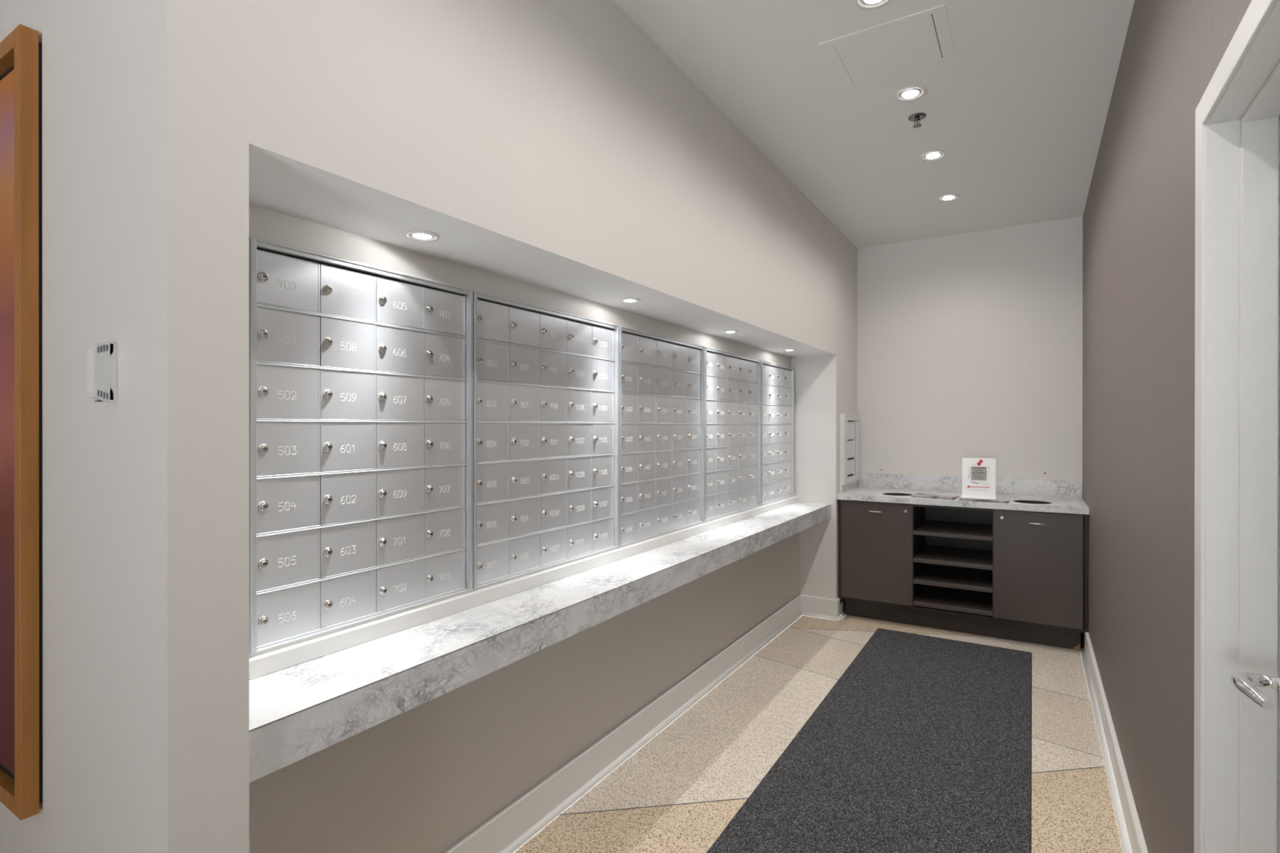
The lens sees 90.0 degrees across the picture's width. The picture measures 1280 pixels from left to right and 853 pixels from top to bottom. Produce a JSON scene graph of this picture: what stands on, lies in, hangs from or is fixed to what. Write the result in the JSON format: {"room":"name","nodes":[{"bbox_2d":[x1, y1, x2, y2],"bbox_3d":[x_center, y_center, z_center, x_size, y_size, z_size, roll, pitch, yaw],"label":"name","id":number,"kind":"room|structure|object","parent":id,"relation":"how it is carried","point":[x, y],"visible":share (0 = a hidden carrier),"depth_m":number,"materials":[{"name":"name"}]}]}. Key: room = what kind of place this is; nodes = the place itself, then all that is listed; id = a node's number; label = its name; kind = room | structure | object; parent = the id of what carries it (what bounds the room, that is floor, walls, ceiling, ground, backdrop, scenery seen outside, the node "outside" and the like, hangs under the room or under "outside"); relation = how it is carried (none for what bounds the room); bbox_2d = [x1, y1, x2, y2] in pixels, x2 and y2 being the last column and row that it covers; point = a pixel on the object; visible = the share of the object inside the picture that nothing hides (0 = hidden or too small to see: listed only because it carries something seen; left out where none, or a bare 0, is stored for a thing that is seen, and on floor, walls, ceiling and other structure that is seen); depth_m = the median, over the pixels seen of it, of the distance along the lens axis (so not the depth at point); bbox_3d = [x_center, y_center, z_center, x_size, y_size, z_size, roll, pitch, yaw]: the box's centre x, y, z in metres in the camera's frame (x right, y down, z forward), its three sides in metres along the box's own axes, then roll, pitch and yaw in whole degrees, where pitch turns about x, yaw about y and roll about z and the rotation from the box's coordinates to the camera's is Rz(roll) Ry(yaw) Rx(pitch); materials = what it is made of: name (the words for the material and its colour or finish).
{"room":"apartment mail room","nodes":[
{"label":"apartment mail room","id":0,"kind":"room"},
{"bbox_2d":[0,0,35,852],"bbox_3d":[-2.256,-0.023,2.011,2.450,2.737,0.124,0,0,32],"label":"wall","id":1,"kind":"structure","parent":0,"point":[16,836],"depth_m":1.38,"materials":[{"name":"white paint"}]},
{"bbox_2d":[0,23,42,820],"bbox_3d":[-1.709,-0.009,1.582,1.152,1.578,0.034,0,0,32],"label":"framed picture","id":2,"kind":"object","parent":1,"relation":"attached to","point":[20,51],"visible":1,"depth_m":1.29,"materials":[{"name":"orange wood"}]},
{"bbox_2d":[0,69,14,775],"bbox_3d":[-1.707,-0.009,1.580,1.066,1.450,0.012,0,0,32],"label":"print","id":3,"kind":"object","parent":2,"relation":"attached to","point":[7,83],"depth_m":1.34},
{"bbox_2d":[35,0,857,852],"bbox_3d":[0.226,-0.023,3.157,0.582,2.737,4.674,0,0,32],"label":"wall","id":4,"kind":"structure","parent":0,"point":[557,157],"depth_m":1.33,"materials":[{"name":"white paint"}]},
{"bbox_2d":[86,342,117,402],"bbox_3d":[-0.926,-0.094,1.102,0.029,0.104,0.034,0,0,32],"label":"thermostat","id":5,"kind":"object","parent":4,"relation":"attached to","point":[101,357],"visible":1,"depth_m":1.09,"materials":[{"name":"white plastic"}]},
{"bbox_2d":[248,236,473,654],"bbox_3d":[-0.694,0.042,1.680,0.039,0.911,0.654,0,0,32],"label":"bank","id":6,"kind":"object","parent":4,"relation":"attached to","point":[361,375],"visible":0.99,"depth_m":1.62,"materials":[{"name":"silver metal"}]},
{"bbox_2d":[404,230,439,241],"bbox_3d":[-0.564,-0.493,1.656,0.086,0.008,0.086,0,0,32],"label":"recessed light","id":7,"kind":"object","parent":4,"relation":"in","point":[418,235],"visible":1,"depth_m":1.65,"materials":[{"name":"white"}]},
{"bbox_2d":[248,235,789,367],"bbox_3d":[0.048,-0.419,2.904,0.024,0.006,3.809,0,0,32],"label":"trim","id":8,"kind":"structure","parent":4,"relation":"attached to","point":[249,235],"depth_m":1.90,"materials":[{"name":"white paint"}]},
{"bbox_2d":[248,494,798,679],"bbox_3d":[0.090,0.521,2.947,0.053,0.049,3.925,0,0,32],"label":"trim","id":9,"kind":"structure","parent":4,"relation":"attached to","point":[268,661],"depth_m":1.87,"materials":[{"name":"white paint"}]},
{"bbox_2d":[248,502,831,782],"bbox_3d":[0.191,0.592,2.885,0.290,0.094,3.923,0,0,32],"label":"shelf","id":10,"kind":"object","parent":4,"relation":"attached to","point":[298,712],"visible":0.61,"depth_m":1.64,"materials":[{"name":"white marble with grey veins"}]},
{"bbox_2d":[472,290,619,589],"bbox_3d":[-0.311,0.041,2.304,0.039,0.911,0.808,0,0,32],"label":"bank","id":11,"kind":"object","parent":4,"relation":"attached to","point":[546,381],"visible":0.99,"depth_m":2.23,"materials":[{"name":"silver metal"}]},
{"bbox_2d":[441,594,802,852],"bbox_3d":[0.134,1.278,2.921,0.036,0.135,3.925,0,0,32],"label":"baseboard","id":12,"kind":"structure","parent":4,"relation":"attached to","point":[512,827],"depth_m":2.50,"materials":[{"name":"white paint"}]},
{"bbox_2d":[618,297,640,303],"bbox_3d":[-0.040,-0.494,2.509,0.086,0.008,0.086,0,0,32],"label":"recessed light","id":13,"kind":"object","parent":4,"relation":"in","point":[628,300],"visible":1,"depth_m":2.50,"materials":[{"name":"white"}]},
{"bbox_2d":[619,326,705,546],"bbox_3d":[0.112,0.040,2.994,0.039,0.911,0.808,0,0,32],"label":"bank","id":14,"kind":"object","parent":4,"relation":"attached to","point":[662,380],"visible":0.98,"depth_m":2.95,"materials":[{"name":"silver metal"}]},
{"bbox_2d":[722,329,738,333],"bbox_3d":[0.473,-0.495,3.346,0.086,0.008,0.086,0,0,32],"label":"recessed light","id":15,"kind":"object","parent":4,"relation":"in","point":[729,331],"visible":1,"depth_m":3.33,"materials":[{"name":"white"}]},
{"bbox_2d":[705,346,761,521],"bbox_3d":[0.536,0.040,3.684,0.039,0.911,0.808,0,0,32],"label":"bank","id":16,"kind":"object","parent":4,"relation":"attached to","point":[733,382],"visible":0.98,"depth_m":3.66,"materials":[{"name":"silver metal"}]},
{"bbox_2d":[761,360,794,505],"bbox_3d":[0.919,0.039,4.308,0.039,0.911,0.654,0,0,32],"label":"bank","id":17,"kind":"object","parent":4,"relation":"attached to","point":[777,380],"visible":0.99,"depth_m":4.30,"materials":[{"name":"silver metal"}]},
{"bbox_2d":[782,348,795,351],"bbox_3d":[0.970,-0.496,4.156,0.086,0.008,0.086,0,0,32],"label":"recessed light","id":18,"kind":"object","parent":4,"relation":"in","point":[788,349],"visible":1,"depth_m":4.13,"materials":[{"name":"white"}]},
{"bbox_2d":[800,595,845,620],"bbox_3d":[1.304,1.276,4.563,0.282,0.135,0.170,0,0,32],"label":"baseboard","id":19,"kind":"object","parent":4,"relation":"attached to","point":[814,606],"visible":0.97,"depth_m":4.51,"materials":[{"name":"white paint"}]},
{"bbox_2d":[840,413,859,493],"bbox_3d":[1.561,0.189,4.747,0.032,0.562,0.475,0,0,32],"label":"panel","id":20,"kind":"object","parent":4,"relation":"attached to","point":[849,430],"visible":1,"depth_m":4.72,"materials":[{"name":"white paint"}]},
{"bbox_2d":[514,609,1123,852],"bbox_3d":[-0.816,1.347,2.171,4.742,0.003,7.646,0,0,32],"label":"floor","id":21,"kind":"structure","parent":0,"point":[679,792],"depth_m":2.60,"materials":[{"name":"beige tile"}]},
{"bbox_2d":[706,627,1031,852],"bbox_3d":[0.553,1.344,1.743,0.875,0.005,5.347,0,0,32],"label":"floor mat","id":22,"kind":"object","parent":21,"relation":"on","point":[922,744],"visible":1,"depth_m":2.55,"materials":[{"name":"grey carpet"}]},
{"bbox_2d":[838,499,1088,649],"bbox_3d":[2.153,0.927,4.358,1.446,0.829,0.605,0,0,32],"label":"base cabinet","id":23,"kind":"object","parent":21,"relation":"on","point":[1012,575],"visible":0.98,"depth_m":4.20,"materials":[{"name":"brown laminate"}]},
{"bbox_2d":[913,584,992,616],"bbox_3d":[2.156,1.174,4.363,0.461,0.025,0.561,0,0,32],"label":"shelf","id":24,"kind":"object","parent":23,"relation":"attached to","point":[929,597],"depth_m":4.26,"materials":[{"name":"brown laminate"}]},
{"bbox_2d":[913,564,992,592],"bbox_3d":[2.156,1.028,4.363,0.461,0.025,0.561,0,0,32],"label":"shelf","id":25,"kind":"object","parent":23,"relation":"attached to","point":[935,575],"depth_m":4.30,"materials":[{"name":"brown laminate"}]},
{"bbox_2d":[913,545,992,569],"bbox_3d":[2.156,0.886,4.363,0.461,0.025,0.561,0,0,32],"label":"shelf","id":26,"kind":"object","parent":23,"relation":"attached to","point":[962,556],"depth_m":4.31,"materials":[{"name":"brown laminate"}]},
{"bbox_2d":[913,520,992,541],"bbox_3d":[2.156,0.704,4.363,0.461,0.025,0.561,0,0,32],"label":"shelf","id":27,"kind":"object","parent":23,"relation":"attached to","point":[961,529],"depth_m":4.30,"materials":[{"name":"brown laminate"}]},
{"bbox_2d":[836,487,1088,514],"bbox_3d":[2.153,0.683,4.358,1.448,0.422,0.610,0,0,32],"label":"countertop","id":28,"kind":"structure","parent":23,"relation":"on","point":[1017,502],"depth_m":4.16,"materials":[{"name":"stone"}]},
{"bbox_2d":[911,493,959,499],"bbox_3d":[1.966,0.467,4.265,0.267,0.011,0.166,0,0,38],"label":"newspaper","id":29,"kind":"object","parent":28,"relation":"on","point":[919,495],"visible":1,"depth_m":4.24,"materials":[{"name":"white paper"}]},
{"bbox_2d":[959,497,1009,502],"bbox_3d":[2.181,0.469,4.057,0.276,0.008,0.096,0,0,34],"label":"newspaper","id":30,"kind":"object","parent":28,"relation":"on","point":[960,499],"visible":1,"depth_m":4.04,"materials":[{"name":"white paper"}]},
{"bbox_2d":[961,457,995,499],"bbox_3d":[2.174,0.335,4.105,0.192,0.260,0.068,0,0,29],"label":"notice sign","id":31,"kind":"object","parent":30,"relation":"on","point":[979,474],"visible":1,"depth_m":4.11,"materials":[{"name":"white paper"}]},
{"bbox_2d":[977,459,982,465],"bbox_3d":[2.192,0.234,4.125,0.033,0.042,0.002,0,-8,29],"label":"print","id":32,"kind":"object","parent":31,"relation":"on","point":[980,461],"depth_m":4.12},
{"bbox_2d":[613,0,1134,248],"bbox_3d":[-0.792,-1.451,2.165,4.782,0.120,7.666,0,0,32],"label":"ceiling","id":33,"kind":"structure","parent":0,"point":[1019,118],"depth_m":2.75,"materials":[{"name":"white paint"}]},
{"bbox_2d":[854,0,890,9],"bbox_3d":[0.757,-1.387,2.064,0.120,0.008,0.120,0,0,32],"label":"recessed light","id":34,"kind":"object","parent":33,"relation":"in","point":[858,2],"visible":1,"depth_m":2.10,"materials":[{"name":"white"}]},
{"bbox_2d":[818,4,956,91],"bbox_3d":[0.928,-1.389,2.379,0.416,0.002,0.386,0,0,32],"label":"access panel","id":35,"kind":"object","parent":33,"relation":"attached to","point":[917,42],"visible":1,"depth_m":2.35,"materials":[{"name":"white paint"}]},
{"bbox_2d":[894,85,926,102],"bbox_3d":[1.128,-1.387,2.669,0.120,0.008,0.120,0,0,32],"label":"recessed light","id":36,"kind":"object","parent":33,"relation":"in","point":[911,91],"visible":1,"depth_m":2.66,"materials":[{"name":"white"}]},
{"bbox_2d":[907,112,926,128],"bbox_3d":[1.244,-1.369,2.872,0.076,0.043,0.076,0,0,32],"label":"sprinkler head","id":37,"kind":"object","parent":33,"relation":"attached to","point":[917,117],"visible":1,"depth_m":2.87},
{"bbox_2d":[920,150,946,160],"bbox_3d":[1.503,-1.388,3.280,0.120,0.008,0.120,0,0,32],"label":"recessed light","id":38,"kind":"object","parent":33,"relation":"in","point":[934,155],"visible":1,"depth_m":3.27,"materials":[{"name":"white"}]},
{"bbox_2d":[937,193,959,201],"bbox_3d":[1.874,-1.389,3.884,0.120,0.008,0.120,0,0,32],"label":"recessed light","id":39,"kind":"object","parent":33,"relation":"in","point":[947,197],"visible":1,"depth_m":3.88,"materials":[{"name":"white"}]},
{"bbox_2d":[857,216,1082,481],"bbox_3d":[2.225,-0.025,4.743,2.332,2.737,0.120,0,0,32],"label":"wall","id":40,"kind":"structure","parent":0,"point":[970,344],"depth_m":4.57,"materials":[{"name":"white paint"}]},
{"bbox_2d":[857,472,1082,497],"bbox_3d":[2.308,0.417,4.609,1.448,0.110,0.020,0,0,32],"label":"backsplash","id":41,"kind":"structure","parent":40,"relation":"attached to","point":[1055,488],"depth_m":4.61,"materials":[{"name":"stone"}]},
{"bbox_2d":[1082,0,1251,852],"bbox_3d":[0.987,-0.019,0.935,0.140,2.737,7.666,0,0,32],"label":"wall","id":42,"kind":"structure","parent":0,"point":[1139,216],"depth_m":1.85,"materials":[{"name":"grey paint"}]},
{"bbox_2d":[1080,631,1147,852],"bbox_3d":[0.814,1.282,0.825,0.036,0.135,7.055,0,0,32],"label":"baseboard","id":43,"kind":"structure","parent":42,"relation":"attached to","point":[1130,830],"depth_m":2.41,"materials":[{"name":"white paint"}]},
{"bbox_2d":[1194,0,1279,852],"bbox_3d":[0.878,0.365,0.770,0.152,1.968,1.035,0,0,32],"label":"door","id":44,"kind":"structure","parent":42,"relation":"attached to","point":[1237,446],"depth_m":1.16,"materials":[{"name":"white paint"}]},
{"bbox_2d":[1230,115,1279,852],"bbox_3d":[0.883,0.392,0.767,0.124,1.899,0.904,0,0,32],"label":"door","id":45,"kind":"structure","parent":42,"relation":"in","point":[1245,682],"depth_m":1.09,"materials":[{"name":"white paint"}]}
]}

